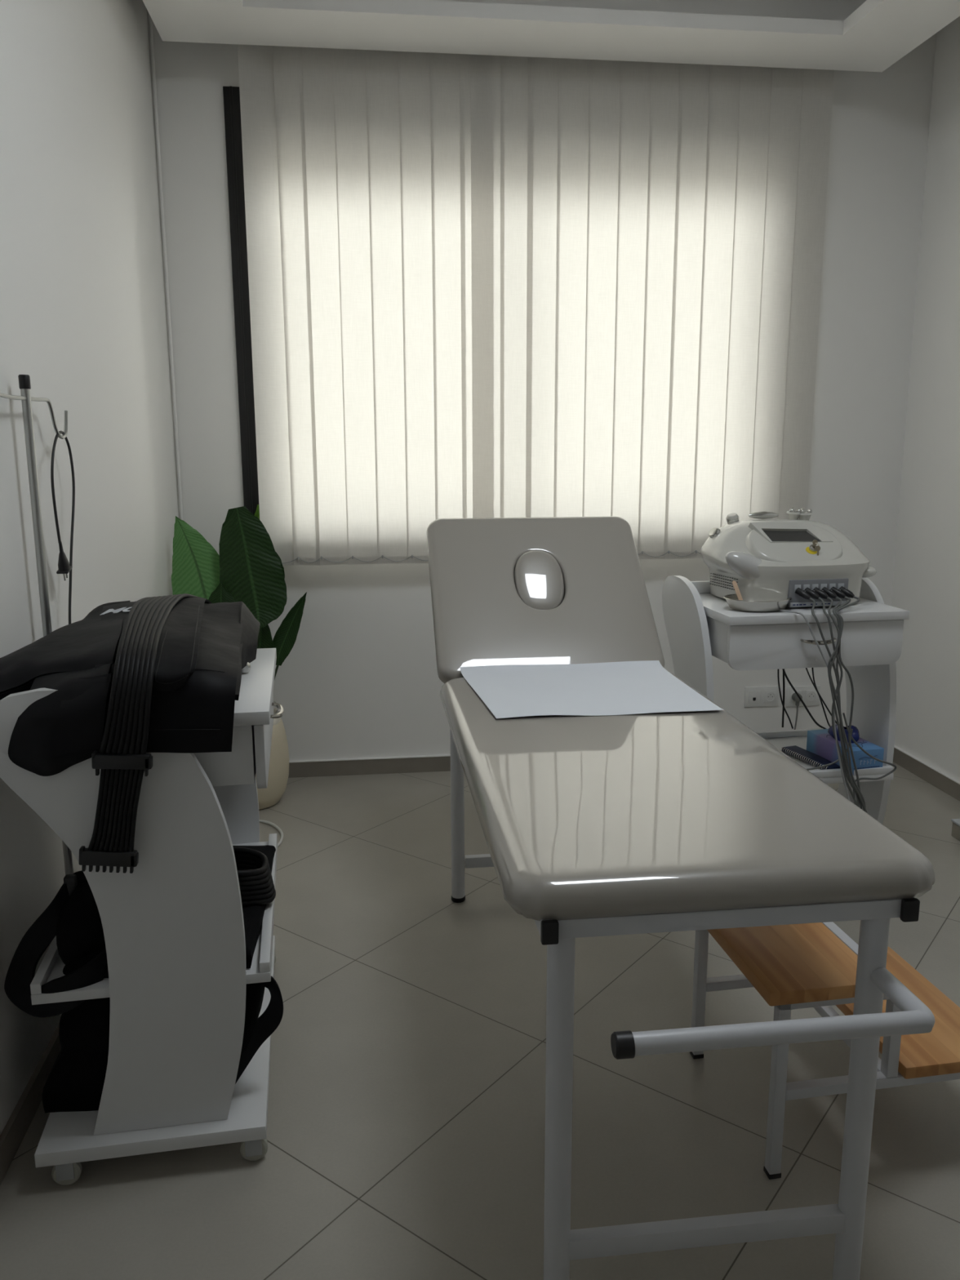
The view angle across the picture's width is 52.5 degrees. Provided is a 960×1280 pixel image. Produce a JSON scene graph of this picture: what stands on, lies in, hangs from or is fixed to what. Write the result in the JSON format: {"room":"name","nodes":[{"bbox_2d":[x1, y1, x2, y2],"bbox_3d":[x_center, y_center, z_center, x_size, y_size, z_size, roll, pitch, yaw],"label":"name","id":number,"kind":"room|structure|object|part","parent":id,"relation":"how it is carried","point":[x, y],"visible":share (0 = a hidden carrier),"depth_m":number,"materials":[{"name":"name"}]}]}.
{"room":"examination room","nodes":[
{"label":"examination room","id":0,"kind":"room"},
{"bbox_2d":[0,0,178,1135],"bbox_3d":[-0.950,-0.307,0.869,0.200,3.030,6.436,-2,11,-7],"label":"wall","id":1,"kind":"structure","parent":0,"point":[83,313],"depth_m":2.51,"materials":[{"name":"paint"}]},
{"bbox_2d":[0,1023,61,1185],"bbox_3d":[-0.839,1.143,1.170,0.012,0.068,6.036,-2,11,-7],"label":"baseboard","id":2,"kind":"structure","parent":1,"relation":"attached to","point":[17,1126],"depth_m":2.01,"materials":[{"name":"grey tile"}]},
{"bbox_2d":[142,0,959,71],"bbox_3d":[0.535,-1.736,0.892,2.680,0.244,5.480,-2,11,-7],"label":"ceiling","id":3,"kind":"structure","parent":1,"relation":"attached to","point":[848,35],"depth_m":3.38,"materials":[{"name":"paint"}]},
{"bbox_2d":[0,762,959,1279],"bbox_3d":[0.672,1.195,1.363,3.455,0.120,6.436,-2,11,-7],"label":"floor","id":4,"kind":"structure","parent":0,"point":[406,1138],"depth_m":2.03,"materials":[{"name":"tile"}]},
{"bbox_2d":[0,374,73,875],"bbox_3d":[-0.882,0.197,2.182,0.166,1.532,0.573,-2,11,-7],"label":"stand","id":5,"kind":"object","parent":4,"relation":"on","point":[24,385],"visible":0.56,"depth_m":2.10,"materials":[{"name":"metal"}]},
{"bbox_2d":[50,431,75,624],"bbox_3d":[-0.979,0.111,2.387,0.026,1.221,0.172,-2,11,-7],"label":"power cord","id":6,"kind":"object","parent":5,"relation":"hanging from","point":[64,566],"visible":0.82,"depth_m":2.27,"materials":[{"name":"black plastic"}]},
{"bbox_2d":[0,648,284,1185],"bbox_3d":[-0.680,0.489,2.155,0.510,0.966,0.770,-2,11,-10],"label":"trolley","id":7,"kind":"object","parent":4,"relation":"on","point":[173,926],"visible":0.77,"depth_m":1.84,"materials":[{"name":"white plastic"}]},
{"bbox_2d":[0,596,260,776],"bbox_3d":[-0.719,0.056,2.042,0.490,0.234,0.758,-2,11,-7],"label":"garment","id":8,"kind":"object","parent":7,"relation":"on","point":[204,648],"visible":0.88,"depth_m":1.75,"materials":[{"name":"black fabric"}]},
{"bbox_3d":[-0.846,0.027,1.989,0.244,0.126,0.552,-3,12,-15],"label":"sleeve panel","id":9,"kind":"part","parent":8,"relation":"part of","materials":[{"name":"black fabric"}]},
{"bbox_3d":[-0.697,0.130,1.707,0.101,0.136,0.065,-2,11,-7],"label":"pocket panel","id":10,"kind":"part","parent":8,"relation":"part of","materials":[{"name":"black fabric"}]},
{"bbox_2d":[78,593,196,873],"bbox_3d":[-0.679,0.144,2.019,0.148,0.434,0.682,-2,11,-7],"label":"strap","id":11,"kind":"object","parent":8,"relation":"hanging from","point":[122,759],"visible":0.98,"depth_m":1.71,"materials":[{"name":"black rubber"}]},
{"bbox_2d":[4,844,275,1017],"bbox_3d":[-0.703,0.544,2.110,0.470,0.218,0.578,-2,11,-7],"label":"garment","id":12,"kind":"object","parent":7,"relation":"on","point":[73,916],"visible":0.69,"depth_m":1.87,"materials":[{"name":"black fabric"}]},
{"bbox_2d":[30,833,277,1004],"bbox_3d":[-0.683,0.592,2.175,0.438,0.041,0.659,-2,11,-10],"label":"shelf","id":13,"kind":"object","parent":7,"relation":"attached to","point":[51,966],"depth_m":1.90,"materials":[{"name":"white plastic"}]},
{"bbox_3d":[-0.695,0.895,2.232,0.424,0.028,0.770,-2,11,-10],"label":"board","id":14,"kind":"part","parent":7,"relation":"part of","materials":[{"name":"white plastic"}]},
{"bbox_2d":[42,975,283,1113],"bbox_3d":[-0.659,0.759,2.144,0.476,0.272,0.492,-2,11,-7],"label":"garment","id":15,"kind":"object","parent":7,"relation":"on","point":[75,1082],"visible":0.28,"depth_m":1.92,"materials":[{"name":"black fabric"}]},
{"bbox_3d":[-0.782,0.384,2.469,0.426,0.881,0.022,-2,11,-10],"label":"panel","id":16,"kind":"part","parent":7,"relation":"part of","materials":[{"name":"white plastic"}]},
{"bbox_2d":[241,662,251,673],"bbox_3d":[-0.515,0.059,2.131,0.027,0.027,0.024,-2,11,-7],"label":"ring","id":17,"kind":"object","parent":7,"relation":"on","point":[246,669],"visible":0.52,"depth_m":2.12,"materials":[{"name":"silver metal"}]},
{"bbox_2d":[233,847,275,906],"bbox_3d":[-0.519,0.518,2.125,0.141,0.102,0.150,-2,11,-7],"label":"coiled hose","id":18,"kind":"object","parent":7,"relation":"on","point":[256,885],"visible":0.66,"depth_m":2.10,"materials":[{"name":"black rubber"}]},
{"bbox_3d":[-0.470,0.172,2.131,0.018,0.135,0.584,-2,11,-10],"label":"drawer","id":19,"kind":"part","parent":7,"relation":"part of","materials":[{"name":"white plastic"}]},
{"bbox_3d":[-0.446,0.158,2.133,0.032,0.016,0.114,-2,11,-10],"label":"handle","id":20,"kind":"part","parent":7,"relation":"part of","materials":[{"name":"metal"}]},
{"bbox_2d":[171,504,306,809],"bbox_3d":[-0.909,0.060,3.801,0.492,1.170,0.406,-2,11,-7],"label":"potted plant","id":21,"kind":"object","parent":4,"relation":"on","point":[247,569],"visible":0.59,"depth_m":3.60,"materials":[{"name":"green plant"}]},
{"bbox_3d":[-0.902,0.480,3.830,0.300,0.335,0.300,-2,11,-7],"label":"pot","id":22,"kind":"part","parent":21,"relation":"part of","materials":[{"name":"beige ceramic"}]},
{"bbox_2d":[259,819,283,847],"bbox_3d":[-0.849,0.709,3.492,0.286,0.014,0.401,-2,11,-7],"label":"cable","id":23,"kind":"object","parent":4,"relation":"on","point":[277,827],"visible":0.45,"depth_m":3.57,"materials":[{"name":"white plastic"}]},
{"bbox_2d":[426,516,935,1279],"bbox_3d":[0.274,0.366,2.259,0.669,1.162,1.949,-2,11,-7],"label":"table","id":24,"kind":"object","parent":4,"relation":"on","point":[592,826],"visible":0.94,"depth_m":1.57,"materials":[{"name":"beige leather"}]},
{"bbox_3d":[-0.069,0.463,2.958,0.041,0.677,0.041,-2,11,-7],"label":"leg","id":25,"kind":"part","parent":24,"relation":"part of","materials":[{"name":"white metal"}]},
{"bbox_3d":[-0.003,0.249,2.226,0.022,0.030,1.718,-2,11,-7],"label":"rail","id":26,"kind":"part","parent":24,"relation":"part of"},
{"bbox_3d":[0.180,-0.131,2.902,0.650,0.437,0.480,-2,11,-7],"label":"backrest","id":27,"kind":"part","parent":24,"relation":"part of","materials":[{"name":"beige leather"}]},
{"bbox_3d":[0.120,0.754,1.486,0.041,0.677,0.041,-2,11,-7],"label":"leg","id":28,"kind":"part","parent":24,"relation":"part of","materials":[{"name":"white metal"}]},
{"bbox_2d":[459,660,724,718],"bbox_3d":[0.257,0.119,2.468,0.572,0.017,0.487,-2,11,-7],"label":"paper sheet","id":29,"kind":"object","parent":24,"relation":"on","point":[642,686],"visible":1,"depth_m":2.46,"materials":[{"name":"white paper"}]},
{"bbox_3d":[0.295,0.243,2.049,0.669,0.063,1.324,-2,11,-7],"label":"mattress","id":30,"kind":"part","parent":24,"relation":"part of","materials":[{"name":"beige leather"}]},
{"bbox_3d":[0.367,0.405,1.435,0.522,0.030,0.030,-2,11,-7],"label":"cross rail","id":31,"kind":"part","parent":24,"relation":"part of","materials":[{"name":"metal"}]},
{"bbox_3d":[0.601,0.742,1.542,0.041,0.677,0.041,-2,11,-7],"label":"leg","id":32,"kind":"part","parent":24,"relation":"part of","materials":[{"name":"white metal"}]},
{"bbox_2d":[662,575,909,823],"bbox_3d":[0.966,0.282,3.170,0.738,0.966,0.510,-2,11,-9],"label":"trolley","id":33,"kind":"object","parent":4,"relation":"on","point":[700,624],"visible":0.41,"depth_m":2.97,"materials":[{"name":"white laminate"}]},
{"bbox_3d":[0.662,0.243,3.154,0.022,0.881,0.426,-2,11,-9],"label":"panel","id":34,"kind":"part","parent":33,"relation":"part of","materials":[{"name":"white laminate"}]},
{"bbox_3d":[0.928,-0.184,3.300,0.568,0.040,0.018,-2,11,-9],"label":"rail","id":35,"kind":"part","parent":33,"relation":"part of","materials":[{"name":"white laminate"}]},
{"bbox_2d":[723,593,791,612],"bbox_3d":[0.837,-0.111,2.938,0.202,0.037,0.157,0,11,1],"label":"dish","id":36,"kind":"object","parent":33,"relation":"on","point":[732,600],"visible":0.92,"depth_m":2.88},
{"bbox_2d":[732,580,742,599],"bbox_3d":[0.781,-0.138,2.939,0.017,0.077,0.049,-6,13,-28],"label":"wooden spatula","id":37,"kind":"object","parent":36,"relation":"in","point":[734,583],"visible":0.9,"depth_m":2.94,"materials":[{"name":"brown wood"}]},
{"bbox_2d":[700,519,876,608],"bbox_3d":[0.973,-0.256,3.122,0.507,0.251,0.401,-2,11,-11],"label":"machine","id":38,"kind":"object","parent":33,"relation":"on","point":[767,559],"visible":0.92,"depth_m":2.98,"materials":[{"name":"white plastic"}]},
{"bbox_2d":[709,527,720,537],"bbox_3d":[0.771,-0.332,3.141,0.069,0.060,0.040,-5,12,-21],"label":"probe","id":39,"kind":"object","parent":38,"relation":"in","point":[714,531],"visible":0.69,"depth_m":3.12,"materials":[{"name":"silver metal"}]},
{"bbox_2d":[726,512,738,524],"bbox_3d":[0.832,-0.382,3.209,0.040,0.072,0.046,3,12,17],"label":"probe","id":40,"kind":"object","parent":38,"relation":"on","point":[731,517],"visible":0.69,"depth_m":3.19,"materials":[{"name":"white plastic"}]},
{"bbox_2d":[748,511,777,519],"bbox_3d":[0.932,-0.410,3.204,0.100,0.026,0.026,-2,11,-7],"label":"wand","id":41,"kind":"object","parent":38,"relation":"on","point":[759,515],"visible":0.99,"depth_m":3.19,"materials":[{"name":"silver metal"}]},
{"bbox_2d":[782,671,785,727],"bbox_3d":[1.093,0.045,3.395,0.017,0.574,0.140,-2,11,-7],"label":"hanging cable","id":42,"kind":"object","parent":38,"relation":"hanging from","point":[784,688],"visible":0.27,"depth_m":3.49,"materials":[{"name":"black rubber"}]},
{"bbox_2d":[777,669,793,728],"bbox_3d":[1.071,0.046,3.393,0.066,0.574,0.128,4,12,20],"label":"hanging cable","id":43,"kind":"object","parent":38,"relation":"hanging from","point":[785,711],"visible":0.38,"depth_m":3.48,"materials":[{"name":"black rubber"}]},
{"bbox_3d":[0.974,-0.282,3.033,0.315,0.161,0.205,-2,11,-11],"label":"screen plate","id":44,"kind":"part","parent":38,"relation":"part of","materials":[{"name":"white plastic"}]},
{"bbox_2d":[786,507,801,519],"bbox_3d":[1.033,-0.399,3.208,0.047,0.073,0.047,-3,12,-15],"label":"probe","id":45,"kind":"object","parent":38,"relation":"on","point":[792,513],"visible":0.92,"depth_m":3.19,"materials":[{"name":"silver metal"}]},
{"bbox_3d":[1.031,-0.393,3.211,0.048,0.059,0.048,1,17,-7],"label":"handle","id":46,"kind":"part","parent":45,"relation":"part of","materials":[{"name":"white plastic"}]},
{"bbox_2d":[782,668,826,728],"bbox_3d":[1.156,0.046,3.399,0.170,0.577,0.133,-2,11,-7],"label":"cable","id":47,"kind":"object","parent":38,"relation":"hanging from","point":[783,669],"visible":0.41,"depth_m":3.48,"materials":[{"name":"black rubber"}]},
{"bbox_2d":[799,507,812,519],"bbox_3d":[1.068,-0.397,3.207,0.047,0.073,0.047,4,12,20],"label":"probe","id":48,"kind":"object","parent":38,"relation":"on","point":[805,515],"visible":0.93,"depth_m":3.19,"materials":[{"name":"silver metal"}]},
{"bbox_2d":[792,603,830,605],"bbox_3d":[1.004,-0.108,2.950,0.123,0.004,0.001,-2,11,-10],"label":"print","id":49,"kind":"object","parent":38,"relation":"attached to","point":[815,603],"depth_m":2.94},
{"bbox_2d":[812,539,820,555],"bbox_3d":[1.026,-0.278,2.974,0.015,0.056,0.024,-11,15,-43],"label":"keys","id":50,"kind":"object","parent":38,"relation":"attached to","point":[815,542],"visible":1,"depth_m":2.97,"materials":[{"name":"metal"}]},
{"bbox_3d":[1.025,-0.143,2.957,0.194,0.084,0.014,-2,11,-11],"label":"connector panel","id":51,"kind":"part","parent":38,"relation":"part of","materials":[{"name":"grey plastic"}]},
{"bbox_3d":[1.027,-0.136,2.950,0.186,0.068,0.002,-2,11,-11],"label":"socket plate","id":52,"kind":"part","parent":38,"relation":"part of","materials":[{"name":"grey plastic"}]},
{"bbox_2d":[805,667,836,724],"bbox_3d":[1.222,0.044,3.407,0.156,0.575,0.134,-2,11,-7],"label":"cable","id":53,"kind":"object","parent":38,"relation":"hanging from","point":[808,673],"visible":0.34,"depth_m":3.49,"materials":[{"name":"black rubber"}]},
{"bbox_2d":[795,587,859,806],"bbox_3d":[1.034,0.330,2.936,0.234,0.958,0.103,6,13,30],"label":"cable","id":54,"kind":"object","parent":38,"relation":"hanging from","point":[800,592],"visible":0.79,"depth_m":2.90,"materials":[{"name":"black plastic"}]},
{"bbox_2d":[804,587,862,809],"bbox_3d":[1.053,0.328,2.943,0.220,0.957,0.093,7,14,34],"label":"cable","id":55,"kind":"object","parent":38,"relation":"attached to","point":[813,594],"visible":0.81,"depth_m":2.89,"materials":[{"name":"black plastic"}]},
{"bbox_2d":[813,586,866,811],"bbox_3d":[1.068,0.329,2.938,0.220,0.957,0.106,9,14,39],"label":"cable","id":56,"kind":"object","parent":38,"relation":"hanging from","point":[821,593],"visible":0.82,"depth_m":2.90,"materials":[{"name":"black plastic"}]},
{"bbox_2d":[822,586,859,807],"bbox_3d":[1.088,0.329,2.937,0.103,0.958,0.226,-11,15,-43],"label":"cable","id":57,"kind":"object","parent":38,"relation":"attached to","point":[830,593],"visible":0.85,"depth_m":2.91,"materials":[{"name":"black plastic"}]},
{"bbox_2d":[830,586,863,809],"bbox_3d":[1.101,0.330,2.935,0.112,0.958,0.229,-8,14,-35],"label":"cable","id":58,"kind":"object","parent":38,"relation":"hanging from","point":[839,593],"visible":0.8,"depth_m":2.90,"materials":[{"name":"black plastic"}]},
{"bbox_2d":[827,586,866,813],"bbox_3d":[1.141,0.323,2.971,0.220,0.958,0.169,1,11,8],"label":"cable","id":59,"kind":"object","parent":38,"relation":"hanging from","point":[847,593],"visible":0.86,"depth_m":2.90,"materials":[{"name":"black plastic"}]},
{"bbox_2d":[781,745,839,769],"bbox_3d":[1.069,0.383,3.147,0.063,0.018,0.230,-4,12,-20],"label":"spiral notebook","id":60,"kind":"object","parent":33,"relation":"on","point":[807,757],"visible":0.91,"depth_m":3.15,"materials":[{"name":"black paper"}]},
{"bbox_2d":[779,608,850,800],"bbox_3d":[0.989,0.236,2.917,0.298,0.657,0.101,5,12,26],"label":"loose cable","id":61,"kind":"object","parent":33,"relation":"hanging from","point":[780,610],"visible":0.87,"depth_m":2.89,"materials":[{"name":"grey rubber"}]},
{"bbox_3d":[1.000,0.014,2.902,0.552,0.135,0.018,-2,11,-9],"label":"drawer","id":62,"kind":"part","parent":33,"relation":"part of","materials":[{"name":"white laminate"}]},
{"bbox_3d":[1.005,0.005,2.875,0.114,0.016,0.032,-2,11,-9],"label":"handle","id":63,"kind":"part","parent":33,"relation":"part of","materials":[{"name":"metal"}]},
{"bbox_2d":[811,667,831,727],"bbox_3d":[1.227,0.043,3.410,0.086,0.575,0.140,-2,11,-7],"label":"hanging cable","id":64,"kind":"object","parent":33,"relation":"hanging from","point":[811,668],"visible":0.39,"depth_m":3.50,"materials":[{"name":"black rubber"}]},
{"bbox_2d":[755,728,893,783],"bbox_3d":[0.966,0.384,3.194,0.579,0.041,0.438,-2,11,-9],"label":"shelf","id":65,"kind":"object","parent":33,"relation":"attached to","point":[779,739],"depth_m":3.08,"materials":[{"name":"white plastic"}]},
{"bbox_2d":[806,728,853,770],"bbox_3d":[0.993,0.335,2.931,0.241,0.144,0.018,1,11,8],"label":"loose cable","id":66,"kind":"object","parent":33,"relation":"on","point":[851,730],"visible":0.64,"depth_m":2.93,"materials":[{"name":"grey rubber"}]},
{"bbox_2d":[806,724,884,775],"bbox_3d":[1.166,0.332,3.117,0.118,0.129,0.236,-3,12,-14],"label":"tissue box","id":67,"kind":"object","parent":33,"relation":"on","point":[822,743],"visible":0.73,"depth_m":3.08,"materials":[{"name":"blue cardboard"}]},
{"bbox_2d":[860,759,876,764],"bbox_3d":[1.201,0.377,3.011,0.057,0.015,0.001,-3,12,-14],"label":"print","id":68,"kind":"object","parent":67,"relation":"attached to","point":[870,759],"depth_m":3.01},
{"bbox_3d":[1.256,0.222,3.252,0.022,0.881,0.426,-2,11,-9],"label":"panel","id":69,"kind":"part","parent":33,"relation":"part of","materials":[{"name":"white laminate"}]},
{"bbox_2d":[842,712,897,804],"bbox_3d":[1.177,0.371,2.939,0.199,0.322,0.023,-3,12,-13],"label":"loose cable","id":70,"kind":"object","parent":33,"relation":"hanging from","point":[843,713],"visible":0.94,"depth_m":2.94,"materials":[{"name":"grey rubber"}]},
{"bbox_2d":[689,921,959,1179],"bbox_3d":[0.750,0.788,2.062,0.526,0.406,0.440,-2,11,-10],"label":"step stool","id":71,"kind":"object","parent":4,"relation":"on","point":[792,966],"visible":0.56,"depth_m":1.89,"materials":[{"name":"brown wood"}]},
{"bbox_3d":[0.499,0.772,2.211,0.023,0.370,0.023,-2,11,-10],"label":"leg","id":72,"kind":"part","parent":71,"relation":"part of","materials":[{"name":"white metal"}]},
{"bbox_3d":[0.564,0.845,1.844,0.023,0.370,0.023,-2,11,-10],"label":"leg","id":73,"kind":"part","parent":71,"relation":"part of","materials":[{"name":"white metal"}]},
{"bbox_2d":[951,818,959,841],"bbox_3d":[1.820,0.692,3.406,0.231,0.064,0.226,-2,11,-7],"label":"scale","id":74,"kind":"object","parent":4,"relation":"on","point":[955,833],"visible":1,"depth_m":3.48,"materials":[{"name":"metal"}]},
{"bbox_3d":[1.819,0.665,3.401,0.231,0.008,0.226,-2,11,-7],"label":"plate","id":75,"kind":"part","parent":74,"relation":"part of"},
{"bbox_2d":[146,9,936,760],"bbox_3d":[0.299,-0.950,4.094,3.055,3.030,0.200,-2,11,-7],"label":"wall","id":76,"kind":"structure","parent":0,"point":[358,678],"depth_m":4.04,"materials":[{"name":"paint"}]},
{"bbox_2d":[148,13,183,520],"bbox_3d":[-1.193,-0.917,3.805,0.012,2.952,0.012,-2,11,-7],"label":"trim","id":77,"kind":"structure","parent":76,"relation":"attached to","point":[150,22],"depth_m":3.70,"materials":[{"name":"paint"}]},
{"bbox_2d":[222,86,258,515],"bbox_3d":[-0.911,-1.075,3.810,0.079,1.994,0.019,-2,11,-7],"label":"rail","id":78,"kind":"object","parent":76,"relation":"attached to","point":[232,109],"visible":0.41,"depth_m":3.75,"materials":[{"name":"black metal"}]},
{"bbox_2d":[288,756,450,777],"bbox_3d":[0.316,0.523,4.279,3.031,0.068,0.012,-2,11,-7],"label":"baseboard","id":79,"kind":"structure","parent":76,"relation":"attached to","point":[371,766],"depth_m":4.18,"materials":[{"name":"grey tile"}]},
{"bbox_2d":[237,44,834,565],"bbox_3d":[0.254,-1.330,3.802,2.290,2.052,0.047,-2,11,-7],"label":"vertical blind","id":80,"kind":"object","parent":76,"relation":"attached to","point":[480,286],"visible":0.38,"depth_m":3.79,"materials":[{"name":"fabric"}]},
{"bbox_3d":[0.216,-0.344,3.986,2.135,0.026,0.004,-2,11,-7],"label":"chain","id":81,"kind":"part","parent":80,"relation":"part of","materials":[{"name":"white plastic"}]},
{"bbox_2d":[288,745,959,784],"bbox_3d":[0.677,1.068,1.338,3.043,0.004,6.036,-2,11,-7],"label":"trim","id":82,"kind":"structure","parent":76,"relation":"attached to","point":[895,746],"depth_m":4.17,"materials":[{"name":"paint"}]},
{"bbox_2d":[744,685,778,706],"bbox_3d":[1.256,0.253,4.338,0.158,0.092,0.014,-2,11,-7],"label":"wall socket","id":83,"kind":"object","parent":76,"relation":"attached to","point":[754,696],"visible":0.98,"depth_m":4.33,"materials":[{"name":"plastic"}]},
{"bbox_2d":[791,693,802,729],"bbox_3d":[1.363,0.398,4.269,0.047,0.292,0.261,6,13,27],"label":"cord","id":84,"kind":"object","parent":76,"relation":"attached to","point":[794,696],"visible":0.51,"depth_m":4.33,"materials":[{"name":"grey plastic"}]},
{"bbox_3d":[1.352,0.426,4.266,0.015,0.239,0.236,7,13,31],"label":"cord","id":85,"kind":"part","parent":84,"relation":"part of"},
{"bbox_2d":[785,685,820,706],"bbox_3d":[1.447,0.252,4.361,0.158,0.092,0.014,-2,11,-7],"label":"wall socket","id":86,"kind":"object","parent":76,"relation":"attached to","point":[810,695],"visible":0.86,"depth_m":4.36,"materials":[{"name":"plastic"}]},
{"bbox_2d":[891,16,959,781],"bbox_3d":[2.283,-0.392,1.244,0.200,3.030,6.436,-2,11,-7],"label":"wall","id":87,"kind":"structure","parent":0,"point":[926,576],"depth_m":3.97,"materials":[{"name":"paint"}]},
{"bbox_2d":[893,747,959,801],"bbox_3d":[2.182,1.063,1.520,0.012,0.068,6.036,-2,11,-7],"label":"baseboard","id":88,"kind":"structure","parent":87,"relation":"attached to","point":[941,782],"depth_m":4.06,"materials":[{"name":"grey tile"}]}
]}

